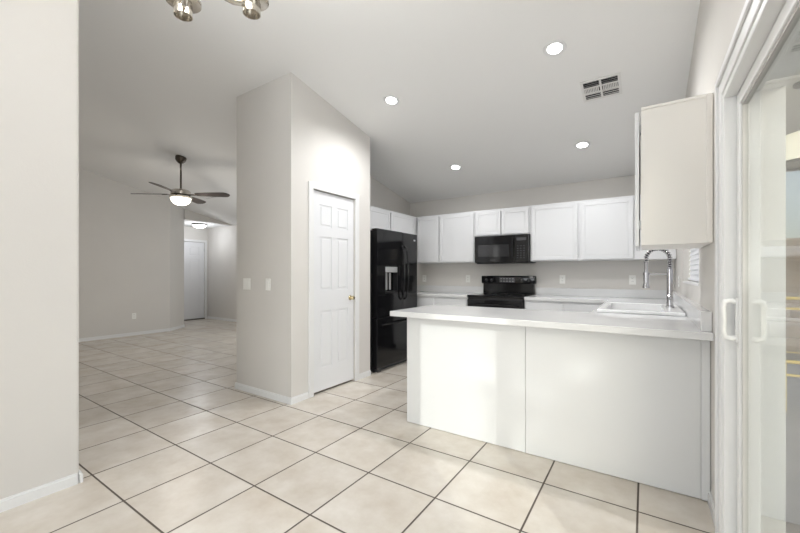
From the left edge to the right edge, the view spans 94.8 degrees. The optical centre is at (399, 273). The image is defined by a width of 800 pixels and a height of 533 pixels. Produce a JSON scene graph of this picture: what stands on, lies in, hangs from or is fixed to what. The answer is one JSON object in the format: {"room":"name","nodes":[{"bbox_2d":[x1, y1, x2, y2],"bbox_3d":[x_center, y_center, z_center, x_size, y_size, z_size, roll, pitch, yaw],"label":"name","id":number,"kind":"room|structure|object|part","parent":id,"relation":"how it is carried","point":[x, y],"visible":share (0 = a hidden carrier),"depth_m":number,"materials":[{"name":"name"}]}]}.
{"room":"kitchen","nodes":[
{"label":"kitchen","id":0,"kind":"room"},
{"bbox_2d":[0,0,78,498],"bbox_3d":[-3.023,-0.594,0.511,0.130,3.614,4.000,0,0,34],"label":"wall","id":1,"kind":"structure","parent":0,"point":[39,39],"depth_m":1.99,"materials":[{"name":"beige paint"}]},
{"bbox_2d":[0,470,82,512],"bbox_3d":[-3.014,1.182,0.513,0.143,0.062,4.013,0,0,34],"label":"baseboard","id":2,"kind":"structure","parent":1,"relation":"attached to","point":[10,502],"depth_m":1.99,"materials":[{"name":"white paint"}]},
{"bbox_2d":[79,168,169,337],"bbox_3d":[-6.851,-0.594,4.921,0.120,3.614,7.100,0,0,34],"label":"wall","id":3,"kind":"structure","parent":0,"point":[124,237],"depth_m":7.07,"materials":[{"name":"beige paint"}]},
{"bbox_2d":[79,325,184,341],"bbox_3d":[-6.824,1.182,5.139,0.343,0.062,7.493,0,0,34],"label":"baseboard","id":4,"kind":"structure","parent":3,"relation":"attached to","point":[180,326],"depth_m":7.17,"materials":[{"name":"white paint"}]},
{"bbox_2d":[170,200,183,327],"bbox_3d":[-4.948,-0.175,8.096,0.131,2.776,0.614,0,0,-3],"label":"wall","id":5,"kind":"structure","parent":0,"point":[176,212],"depth_m":8.04,"materials":[{"name":"beige paint"}]},
{"bbox_2d":[184,226,207,317],"bbox_3d":[-5.597,-0.007,9.531,0.120,2.440,1.195,0,0,34],"label":"wall","id":6,"kind":"structure","parent":0,"point":[193,233],"depth_m":9.85,"materials":[{"name":"beige paint"}]},
{"bbox_2d":[184,239,206,320],"bbox_3d":[-5.541,0.158,9.551,0.090,2.110,1.040,0,0,34],"label":"door","id":7,"kind":"structure","parent":6,"relation":"in","point":[194,279],"depth_m":9.71,"materials":[{"name":"white paint"}]},
{"bbox_2d":[184,220,229,227],"bbox_3d":[-5.151,-1.287,9.225,1.200,0.120,1.450,0,0,34],"label":"ceiling","id":8,"kind":"structure","parent":0,"point":[186,223],"depth_m":9.18,"materials":[{"name":"white paint"}]},
{"bbox_2d":[192,223,206,227],"bbox_3d":[-4.932,-1.173,9.049,0.330,0.107,0.330,0,0,34],"label":"flush ceiling light","id":9,"kind":"object","parent":8,"relation":"attached to","point":[196,225],"visible":1,"depth_m":8.94,"materials":[{"name":"white glass"}]},
{"bbox_2d":[184,209,231,225],"bbox_3d":[-4.598,-1.349,8.866,0.120,0.245,1.195,0,0,34],"label":"wall header","id":10,"kind":"structure","parent":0,"point":[189,215],"depth_m":8.62,"materials":[{"name":"beige paint"}]},
{"bbox_2d":[237,72,369,397],"bbox_3d":[-1.044,-0.329,4.148,0.865,3.085,1.180,0,0,34],"label":"wall","id":11,"kind":"structure","parent":0,"point":[289,137],"depth_m":3.66,"materials":[{"name":"beige paint"}]},
{"bbox_2d":[243,278,249,289],"bbox_3d":[-1.579,0.105,3.791,0.118,0.116,0.009,0,0,34],"label":"light switch","id":12,"kind":"object","parent":11,"relation":"attached to","point":[246,281],"visible":1,"depth_m":3.79,"materials":[{"name":"white plastic"}]},
{"bbox_2d":[266,278,270,289],"bbox_3d":[-1.292,0.105,3.599,0.072,0.116,0.009,0,0,34],"label":"light switch","id":13,"kind":"object","parent":11,"relation":"attached to","point":[268,281],"visible":1,"depth_m":3.59,"materials":[{"name":"white plastic"}]},
{"bbox_2d":[235,370,370,404],"bbox_3d":[-1.047,1.182,4.143,0.891,0.062,1.193,0,0,34],"label":"baseboard","id":14,"kind":"structure","parent":11,"relation":"attached to","point":[284,399],"depth_m":3.59,"materials":[{"name":"white paint"}]},
{"bbox_2d":[308,181,358,397],"bbox_3d":[-0.685,0.154,3.903,0.097,2.117,0.757,0,0,34],"label":"door","id":15,"kind":"structure","parent":11,"relation":"in","point":[330,217],"depth_m":3.87,"materials":[{"name":"white paint"}]},
{"bbox_2d":[0,318,714,532],"bbox_3d":[-3.365,1.273,3.549,10.465,0.120,8.920,0,0,34],"label":"floor","id":16,"kind":"structure","parent":0,"point":[168,442],"depth_m":2.29,"materials":[{"name":"beige tile"}]},
{"bbox_2d":[370,228,416,372],"bbox_3d":[-0.269,0.329,5.018,0.751,1.761,0.945,0,0,34],"label":"refrigerator","id":17,"kind":"object","parent":16,"relation":"on","point":[393,254],"visible":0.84,"depth_m":4.69,"materials":[{"name":"black metal"}]},
{"bbox_3d":[-0.153,-0.008,4.713,0.078,1.088,0.567,0,0,34],"label":"door","id":18,"kind":"part","parent":17,"relation":"part of","materials":[{"name":"black metal"}]},
{"bbox_3d":[-0.048,0.853,4.870,0.078,0.610,0.945,0,0,34],"label":"freezer drawer","id":19,"kind":"part","parent":17,"relation":"part of","materials":[{"name":"black metal"}]},
{"bbox_3d":[-0.130,-0.052,4.727,0.061,0.070,0.255,0,0,34],"label":"dispenser panel","id":20,"kind":"part","parent":17,"relation":"part of","materials":[{"name":"silver metal"}]},
{"bbox_3d":[0.008,0.633,4.833,0.064,0.031,0.762,0,0,34],"label":"handle","id":21,"kind":"part","parent":17,"relation":"part of","materials":[{"name":"black"}]},
{"bbox_3d":[0.041,-0.012,4.874,0.075,0.724,0.022,0,0,34],"label":"handle","id":22,"kind":"part","parent":17,"relation":"part of","materials":[{"name":"black metal"}]},
{"bbox_3d":[0.091,-0.012,4.949,0.075,0.724,0.022,0,0,34],"label":"handle","id":23,"kind":"part","parent":17,"relation":"part of","materials":[{"name":"black metal"}]},
{"bbox_3d":[0.110,-0.008,5.109,0.078,1.088,0.372,0,0,34],"label":"door","id":24,"kind":"part","parent":17,"relation":"part of","materials":[{"name":"black metal"}]},
{"bbox_2d":[417,296,467,306],"bbox_3d":[0.682,0.777,5.685,1.035,0.872,0.620,0,0,34],"label":"base cabinet","id":25,"kind":"object","parent":16,"relation":"on","point":[421,300],"visible":0.06,"depth_m":5.38,"materials":[{"name":"white paint"}]},
{"bbox_3d":[0.301,0.446,5.577,0.480,0.165,0.019,0,0,34],"label":"drawer","id":26,"kind":"part","parent":25,"relation":"part of","materials":[{"name":"white paint"}]},
{"bbox_2d":[417,285,482,297],"bbox_3d":[0.557,0.268,5.766,1.331,0.142,0.638,0,0,34],"label":"countertop","id":27,"kind":"structure","parent":25,"relation":"on","point":[422,290],"depth_m":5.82,"materials":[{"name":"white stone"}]},
{"bbox_3d":[0.728,0.446,5.293,0.485,0.165,0.019,0,0,34],"label":"drawer","id":28,"kind":"part","parent":25,"relation":"part of","materials":[{"name":"white paint"}]},
{"bbox_2d":[467,276,535,308],"bbox_3d":[1.414,0.607,5.145,0.788,1.152,0.707,0,0,34],"label":"range","id":29,"kind":"object","parent":16,"relation":"on","point":[513,289],"visible":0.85,"depth_m":5.20,"materials":[{"name":"black metal"}]},
{"bbox_3d":[1.233,0.413,4.873,0.667,0.024,0.053,0,0,34],"label":"handle","id":30,"kind":"part","parent":29,"relation":"part of","materials":[{"name":"black metal"}]},
{"bbox_3d":[1.256,0.683,4.908,0.756,0.660,0.034,0,0,34],"label":"oven door","id":31,"kind":"part","parent":29,"relation":"part of","materials":[{"name":"black"}]},
{"bbox_2d":[467,293,532,298],"bbox_3d":[1.412,0.305,5.142,0.770,0.026,0.575,0,0,34],"label":"cooktop","id":32,"kind":"object","parent":29,"relation":"in","point":[480,295],"depth_m":5.00,"materials":[{"name":"glass"}]},
{"bbox_2d":[407,317,709,500],"bbox_3d":[1.025,0.777,2.745,1.912,0.872,0.645,0,0,34],"label":"base cabinet","id":33,"kind":"object","parent":16,"relation":"on","point":[636,408],"visible":0.85,"depth_m":2.31,"materials":[{"name":"white paint"}]},
{"bbox_3d":[0.455,0.775,2.755,0.948,0.868,0.011,0,0,34],"label":"panel","id":34,"kind":"part","parent":33,"relation":"part of","materials":[{"name":"white paint"}]},
{"bbox_2d":[390,288,713,340],"bbox_3d":[1.583,0.268,3.654,1.991,0.142,3.018,0,0,34],"label":"countertop","id":35,"kind":"structure","parent":33,"relation":"on","point":[696,324],"depth_m":2.57,"materials":[{"name":"white stone"}]},
{"bbox_2d":[597,302,684,315],"bbox_3d":[1.999,0.371,3.072,0.547,0.193,0.850,0,0,34],"label":"sink","id":36,"kind":"object","parent":35,"relation":"in","point":[612,307],"visible":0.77,"depth_m":3.18,"materials":[{"name":"white ceramic"}]},
{"bbox_2d":[642,250,673,307],"bbox_3d":[2.138,0.026,3.047,0.117,0.498,0.203,0,0,-34],"label":"spring faucet","id":37,"kind":"object","parent":35,"relation":"on","point":[669,297],"visible":0.93,"depth_m":3.00,"materials":[{"name":"silver metal"}]},
{"bbox_3d":[2.120,0.001,3.058,0.170,0.024,0.045,0,0,34],"label":"holder arm","id":38,"kind":"part","parent":37,"relation":"part of","materials":[{"name":"silver metal"}]},
{"bbox_3d":[2.201,0.060,3.004,0.041,0.219,0.041,0,0,34],"label":"stem","id":39,"kind":"part","parent":37,"relation":"part of","materials":[{"name":"silver metal"}]},
{"bbox_3d":[1.234,0.775,2.235,0.920,0.868,0.014,0,0,34],"label":"panel","id":40,"kind":"part","parent":33,"relation":"part of","materials":[{"name":"white paint"}]},
{"bbox_2d":[525,300,602,312],"bbox_3d":[2.157,0.777,4.703,0.950,0.872,0.620,0,0,34],"label":"base cabinet","id":41,"kind":"object","parent":16,"relation":"on","point":[534,305],"visible":0.1,"depth_m":4.47,"materials":[{"name":"white paint"}]},
{"bbox_3d":[1.795,0.446,4.583,0.440,0.165,0.019,0,0,34],"label":"drawer","id":42,"kind":"part","parent":41,"relation":"part of","materials":[{"name":"white paint"}]},
{"bbox_3d":[2.186,0.446,4.322,0.440,0.165,0.019,0,0,34],"label":"drawer","id":43,"kind":"part","parent":41,"relation":"part of","materials":[{"name":"white paint"}]},
{"bbox_2d":[79,0,699,224],"bbox_3d":[-2.815,-1.862,3.183,9.145,1.319,8.920,0,0,34],"label":"ceiling","id":44,"kind":"structure","parent":0,"point":[474,83],"depth_m":3.42,"materials":[{"name":"white paint"}]},
{"bbox_2d":[130,155,229,205],"bbox_3d":[-3.318,-1.407,5.572,1.054,0.743,1.054,0,0,42],"label":"ceiling fan","id":45,"kind":"object","parent":44,"relation":"hanging from","point":[180,196],"visible":1,"depth_m":5.53,"materials":[{"name":"brown metal"}]},
{"bbox_3d":[-3.291,-1.202,5.103,0.148,0.042,0.500,0,0,-3],"label":"blade","id":46,"kind":"part","parent":45,"relation":"part of","materials":[{"name":"brown wood"}]},
{"bbox_3d":[-3.318,-1.091,5.572,0.280,0.111,0.280,0,0,34],"label":"lamp shade","id":47,"kind":"part","parent":45,"relation":"part of","materials":[{"name":"white glass"}]},
{"bbox_3d":[-3.346,-1.202,6.042,0.148,0.042,0.500,0,0,-3],"label":"blade","id":48,"kind":"part","parent":45,"relation":"part of","materials":[{"name":"brown wood"}]},
{"bbox_3d":[-2.849,-1.202,5.600,0.500,0.042,0.148,0,0,-3],"label":"blade","id":49,"kind":"part","parent":45,"relation":"part of","materials":[{"name":"brown wood"}]},
{"bbox_2d":[199,196,216,199],"bbox_3d":[-3.805,-1.526,7.277,0.360,0.048,0.197,0,0,34],"label":"ceiling vent","id":50,"kind":"object","parent":44,"relation":"in","point":[205,197],"visible":0.48,"depth_m":7.32,"materials":[{"name":"white metal"}]},
{"bbox_2d":[166,0,268,21],"bbox_3d":[-0.667,-1.586,1.188,0.535,1.281,0.526,0,0,34],"label":"chandelier","id":51,"kind":"object","parent":44,"relation":"hanging from","point":[184,10],"visible":1,"depth_m":1.35,"materials":[{"name":"glass"}]},
{"bbox_3d":[-0.801,-1.007,1.361,0.120,0.014,0.120,0,0,34],"label":"shade plate","id":52,"kind":"part","parent":51,"relation":"part of","materials":[{"name":"glass"}]},
{"bbox_3d":[-0.740,-0.977,1.268,0.018,0.062,0.189,0,0,-33],"label":"arm","id":53,"kind":"part","parent":51,"relation":"part of","materials":[{"name":"silver metal"}]},
{"bbox_3d":[-0.613,-0.977,1.263,0.019,0.063,0.189,0,0,38],"label":"arm","id":54,"kind":"part","parent":51,"relation":"part of","materials":[{"name":"silver metal"}]},
{"bbox_3d":[-0.544,-1.007,1.350,0.120,0.014,0.120,0,0,34],"label":"shade plate","id":55,"kind":"part","parent":51,"relation":"part of","materials":[{"name":"white glass"}]},
{"bbox_2d":[383,95,399,105],"bbox_3d":[-0.086,-1.722,3.661,0.167,0.038,0.164,0,0,39],"label":"recessed light","id":56,"kind":"object","parent":44,"relation":"in","point":[391,100],"visible":1,"depth_m":3.65,"materials":[{"name":"white paint"}]},
{"bbox_2d":[449,164,461,169],"bbox_3d":[0.740,-1.417,4.901,0.167,0.038,0.164,0,0,39],"label":"recessed light","id":57,"kind":"object","parent":44,"relation":"in","point":[453,166],"visible":1,"depth_m":4.89,"materials":[{"name":"white"}]},
{"bbox_2d":[543,40,566,56],"bbox_3d":[1.184,-1.722,2.816,0.167,0.038,0.164,0,0,39],"label":"recessed light","id":58,"kind":"object","parent":44,"relation":"in","point":[553,48],"visible":1,"depth_m":2.81,"materials":[{"name":"white plastic"}]},
{"bbox_2d":[574,141,590,148],"bbox_3d":[2.009,-1.417,4.056,0.167,0.038,0.164,0,0,39],"label":"recessed light","id":59,"kind":"object","parent":44,"relation":"in","point":[582,144],"visible":1,"depth_m":4.05,"materials":[{"name":"white plastic"}]},
{"bbox_2d":[580,72,621,102],"bbox_3d":[1.732,-1.598,3.171,0.300,0.065,0.281,0,0,34],"label":"ceiling vent","id":60,"kind":"object","parent":44,"relation":"in","point":[610,85],"visible":1,"depth_m":3.16,"materials":[{"name":"white metal"}]},
{"bbox_2d":[370,176,409,214],"bbox_3d":[-0.410,-0.206,5.628,0.120,2.839,1.945,0,0,34],"label":"wall","id":61,"kind":"structure","parent":0,"point":[381,196],"depth_m":5.82,"materials":[{"name":"beige paint"}]},
{"bbox_2d":[370,206,416,234],"bbox_3d":[-0.216,-0.752,5.503,0.338,0.330,1.933,0,0,34],"label":"upper cabinet","id":62,"kind":"object","parent":61,"relation":"attached to","point":[380,218],"visible":0.33,"depth_m":5.36,"materials":[{"name":"white paint"}]},
{"bbox_3d":[-0.293,-0.743,5.099,0.019,0.288,0.535,0,0,34],"label":"door","id":63,"kind":"part","parent":62,"relation":"part of","materials":[{"name":"white paint"}]},
{"bbox_3d":[0.040,-0.743,5.599,0.019,0.288,0.625,0,0,34],"label":"door","id":64,"kind":"part","parent":62,"relation":"part of","materials":[{"name":"white paint"}]},
{"bbox_2d":[208,174,673,318],"bbox_3d":[-0.999,-0.007,7.260,10.290,2.440,0.120,0,0,34],"label":"wall","id":65,"kind":"structure","parent":0,"point":[222,241],"depth_m":5.44,"materials":[{"name":"beige paint"}]},
{"bbox_2d":[207,316,236,321],"bbox_3d":[-2.575,1.182,8.222,6.360,0.062,0.025,0,0,34],"label":"baseboard","id":66,"kind":"structure","parent":65,"relation":"attached to","point":[208,317],"depth_m":9.58,"materials":[{"name":"white paint"}]},
{"bbox_2d":[417,211,474,263],"bbox_3d":[0.774,-0.542,5.796,0.985,0.750,0.348,0,0,34],"label":"upper cabinet","id":67,"kind":"object","parent":65,"relation":"attached to","point":[443,238],"visible":0.97,"depth_m":5.63,"materials":[{"name":"white paint"}]},
{"bbox_3d":[0.445,-0.533,5.818,0.383,0.708,0.019,0,0,34],"label":"door","id":68,"kind":"part","parent":67,"relation":"part of","materials":[{"name":"white paint"}]},
{"bbox_3d":[0.852,-0.533,5.547,0.554,0.708,0.019,0,0,34],"label":"door","id":69,"kind":"part","parent":67,"relation":"part of","materials":[{"name":"white paint"}]},
{"bbox_2d":[417,285,482,292],"bbox_3d":[0.728,0.248,6.023,1.331,0.102,0.022,0,0,34],"label":"backsplash","id":70,"kind":"structure","parent":65,"relation":"attached to","point":[464,289],"depth_m":5.94,"materials":[{"name":"white stone"}]},
{"bbox_2d":[475,206,529,236],"bbox_3d":[1.513,-0.728,5.304,0.786,0.378,0.348,0,0,34],"label":"upper cabinet","id":71,"kind":"object","parent":65,"relation":"attached to","point":[514,220],"visible":0.97,"depth_m":5.15,"materials":[{"name":"white paint"}]},
{"bbox_3d":[1.261,-0.719,5.275,0.370,0.336,0.019,0,0,34],"label":"door","id":72,"kind":"part","parent":71,"relation":"part of","materials":[{"name":"white paint"}]},
{"bbox_2d":[475,234,535,263],"bbox_3d":[1.512,-0.338,5.250,0.808,0.395,0.434,0,0,34],"label":"microwave","id":73,"kind":"object","parent":71,"relation":"attached to","point":[502,249],"visible":0.99,"depth_m":5.09,"materials":[{"name":"black metal"}]},
{"bbox_3d":[1.325,-0.344,5.178,0.573,0.373,0.029,0,0,34],"label":"door","id":74,"kind":"part","parent":73,"relation":"part of","materials":[{"name":"black glass"}]},
{"bbox_3d":[1.528,-0.344,5.006,0.018,0.299,0.045,0,0,34],"label":"handle","id":75,"kind":"part","parent":73,"relation":"part of","materials":[{"name":"black plastic"}]},
{"bbox_3d":[1.642,-0.344,4.967,0.182,0.373,0.029,0,0,34],"label":"control panel","id":76,"kind":"part","parent":73,"relation":"part of","materials":[{"name":"black plastic"}]},
{"bbox_3d":[1.582,-0.719,5.061,0.369,0.336,0.019,0,0,34],"label":"door","id":77,"kind":"part","parent":71,"relation":"part of","materials":[{"name":"white paint"}]},
{"bbox_2d":[560,275,564,283],"bbox_3d":[2.223,0.078,5.038,0.072,0.116,0.008,0,0,34],"label":"wall outlet","id":78,"kind":"object","parent":65,"relation":"attached to","point":[562,277],"visible":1,"depth_m":5.04,"materials":[{"name":"white plastic"}]},
{"bbox_2d":[536,288,666,298],"bbox_3d":[2.567,0.248,4.799,1.521,0.102,0.022,0,0,34],"label":"backsplash","id":79,"kind":"structure","parent":65,"relation":"attached to","point":[627,293],"depth_m":4.74,"materials":[{"name":"white stone"}]},
{"bbox_2d":[530,195,675,261],"bbox_3d":[2.496,-0.542,4.650,1.572,0.750,0.348,0,0,34],"label":"upper cabinet","id":80,"kind":"object","parent":65,"relation":"attached to","point":[603,229],"visible":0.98,"depth_m":4.56,"materials":[{"name":"white paint"}]},
{"bbox_3d":[2.002,-0.533,4.781,0.560,0.708,0.019,0,0,34],"label":"door","id":81,"kind":"part","parent":80,"relation":"part of","materials":[{"name":"white paint"}]},
{"bbox_3d":[2.496,-0.533,4.452,0.552,0.708,0.019,0,0,34],"label":"door","id":82,"kind":"part","parent":80,"relation":"part of","materials":[{"name":"white paint"}]},
{"bbox_2d":[629,275,635,284],"bbox_3d":[2.898,0.078,4.589,0.072,0.116,0.008,0,0,34],"label":"wall outlet","id":83,"kind":"object","parent":65,"relation":"attached to","point":[632,278],"visible":1,"depth_m":4.59,"materials":[{"name":"white plastic"}]},
{"bbox_2d":[674,0,745,502],"bbox_3d":[0.918,-0.594,0.698,0.175,3.614,8.920,0,0,34],"label":"wall","id":84,"kind":"structure","parent":0,"point":[717,20],"depth_m":1.96,"materials":[{"name":"beige paint"}]},
{"bbox_2d":[635,93,712,250],"bbox_3d":[1.603,-0.538,2.190,0.335,0.767,0.547,0,0,34],"label":"upper cabinet","id":85,"kind":"object","parent":84,"relation":"attached to","point":[677,135],"visible":1,"depth_m":1.97,"materials":[{"name":"white paint"}]},
{"bbox_3d":[1.470,-0.527,2.274,0.020,0.745,0.531,0,0,34],"label":"door","id":86,"kind":"part","parent":85,"relation":"part of","materials":[{"name":"white paint"}]},
{"bbox_2d":[682,281,698,285],"bbox_3d":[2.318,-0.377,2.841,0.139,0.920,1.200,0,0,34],"label":"window sill","id":87,"kind":"structure","parent":84,"relation":"in","point":[696,283],"depth_m":2.79,"materials":[{"name":"white plastic"}]},
{"bbox_2d":[673,290,711,330],"bbox_3d":[2.409,0.248,3.140,0.045,0.102,2.958,0,0,34],"label":"backsplash","id":88,"kind":"structure","parent":84,"relation":"attached to","point":[699,315],"depth_m":2.17,"materials":[{"name":"white stone"}]},
{"bbox_2d":[688,249,698,280],"bbox_3d":[2.308,-0.389,2.848,0.050,0.892,1.180,0,0,34],"label":"window blind","id":89,"kind":"object","parent":84,"relation":"attached to","point":[694,254],"visible":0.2,"depth_m":3.03,"materials":[{"name":"white plastic"}]},
{"bbox_2d":[708,491,714,526],"bbox_3d":[1.544,1.182,1.808,0.013,0.062,0.350,0,0,34],"label":"baseboard","id":90,"kind":"structure","parent":84,"relation":"attached to","point":[711,503],"depth_m":1.85,"materials":[{"name":"white paint"}]},
{"bbox_2d":[715,0,799,532],"bbox_3d":[0.957,0.178,0.781,0.203,2.070,1.990,0,0,34],"label":"door","id":91,"kind":"structure","parent":84,"relation":"in","point":[762,56],"depth_m":1.49,"materials":[{"name":"white paint"}]},
{"bbox_3d":[1.370,0.191,1.529,0.060,0.185,0.024,0,0,34],"label":"handle","id":92,"kind":"part","parent":91,"relation":"part of","materials":[{"name":"white plastic"}]},
{"bbox_3d":[0.884,0.178,0.829,0.028,2.070,1.990,0,0,34],"label":"casing","id":93,"kind":"part","parent":91,"relation":"part of","materials":[{"name":"white paint"}]},
{"label":"outside","id":94,"kind":"structure","parent":0,"visible":0},
{"bbox_2d":[786,67,799,134],"bbox_3d":[3.757,-1.487,2.154,2.933,0.160,4.250,0,0,34],"label":"ceiling","id":95,"kind":"structure","parent":94,"point":[792,95],"depth_m":3.10,"materials":[{"name":"white paint"}]},
{"bbox_2d":[786,81,799,171],"bbox_3d":[2.973,-1.101,2.706,0.386,0.609,0.386,0,0,34],"label":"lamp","id":96,"kind":"object","parent":95,"relation":"hanging from","point":[792,139],"visible":0.48,"depth_m":2.65,"materials":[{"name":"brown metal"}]},
{"bbox_3d":[2.973,-0.935,2.706,0.376,0.239,0.376,0,0,34],"label":"lamp shade","id":97,"kind":"part","parent":96,"relation":"part of","materials":[{"name":"white"}]},
{"bbox_3d":[2.973,-1.228,2.706,0.120,0.357,0.120,0,0,34],"label":"stem","id":98,"kind":"part","parent":96,"relation":"part of","materials":[{"name":"white metal"}]},
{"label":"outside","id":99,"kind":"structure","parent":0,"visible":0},
{"bbox_2d":[786,363,799,532],"bbox_3d":[10.455,1.308,0.849,15.535,0.130,31.000,0,0,34],"label":"floor","id":100,"kind":"structure","parent":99,"point":[793,383],"depth_m":2.57,"materials":[{"name":"grey concrete"}]},
{"bbox_2d":[786,238,799,352],"bbox_3d":[10.717,0.338,2.957,13.435,1.810,0.200,0,0,34],"label":"wall","id":101,"kind":"structure","parent":100,"relation":"on","point":[792,244],"depth_m":5.83,"materials":[{"name":"beige paint"}]},
{"bbox_2d":[786,297,799,410],"bbox_3d":[3.867,0.738,3.420,0.580,1.012,0.612,0,0,34],"label":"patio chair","id":102,"kind":"object","parent":100,"relation":"on","point":[791,357],"visible":0.17,"depth_m":3.41,"materials":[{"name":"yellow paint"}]},
{"bbox_3d":[3.478,1.018,3.331,0.026,0.450,0.026,0,0,-34],"label":"leg","id":103,"kind":"part","parent":102,"relation":"part of","materials":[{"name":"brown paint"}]},
{"bbox_3d":[3.842,0.851,3.386,0.577,0.148,0.528,0,0,34],"label":"seat frame","id":104,"kind":"part","parent":102,"relation":"part of","materials":[{"name":"yellow paint"}]},
{"bbox_3d":[3.846,0.794,3.386,0.520,0.018,0.470,0,0,34],"label":"seat","id":105,"kind":"part","parent":102,"relation":"part of","materials":[{"name":"grey fabric"}]},
{"bbox_3d":[4.020,0.353,3.649,0.550,0.024,0.024,0,0,34],"label":"rail","id":106,"kind":"part","parent":102,"relation":"part of","materials":[{"name":"yellow paint"}]},
{"bbox_3d":[4.029,0.248,3.661,0.550,0.032,0.032,0,0,34],"label":"rail","id":107,"kind":"part","parent":102,"relation":"part of","materials":[{"name":"yellow paint"}]}
]}

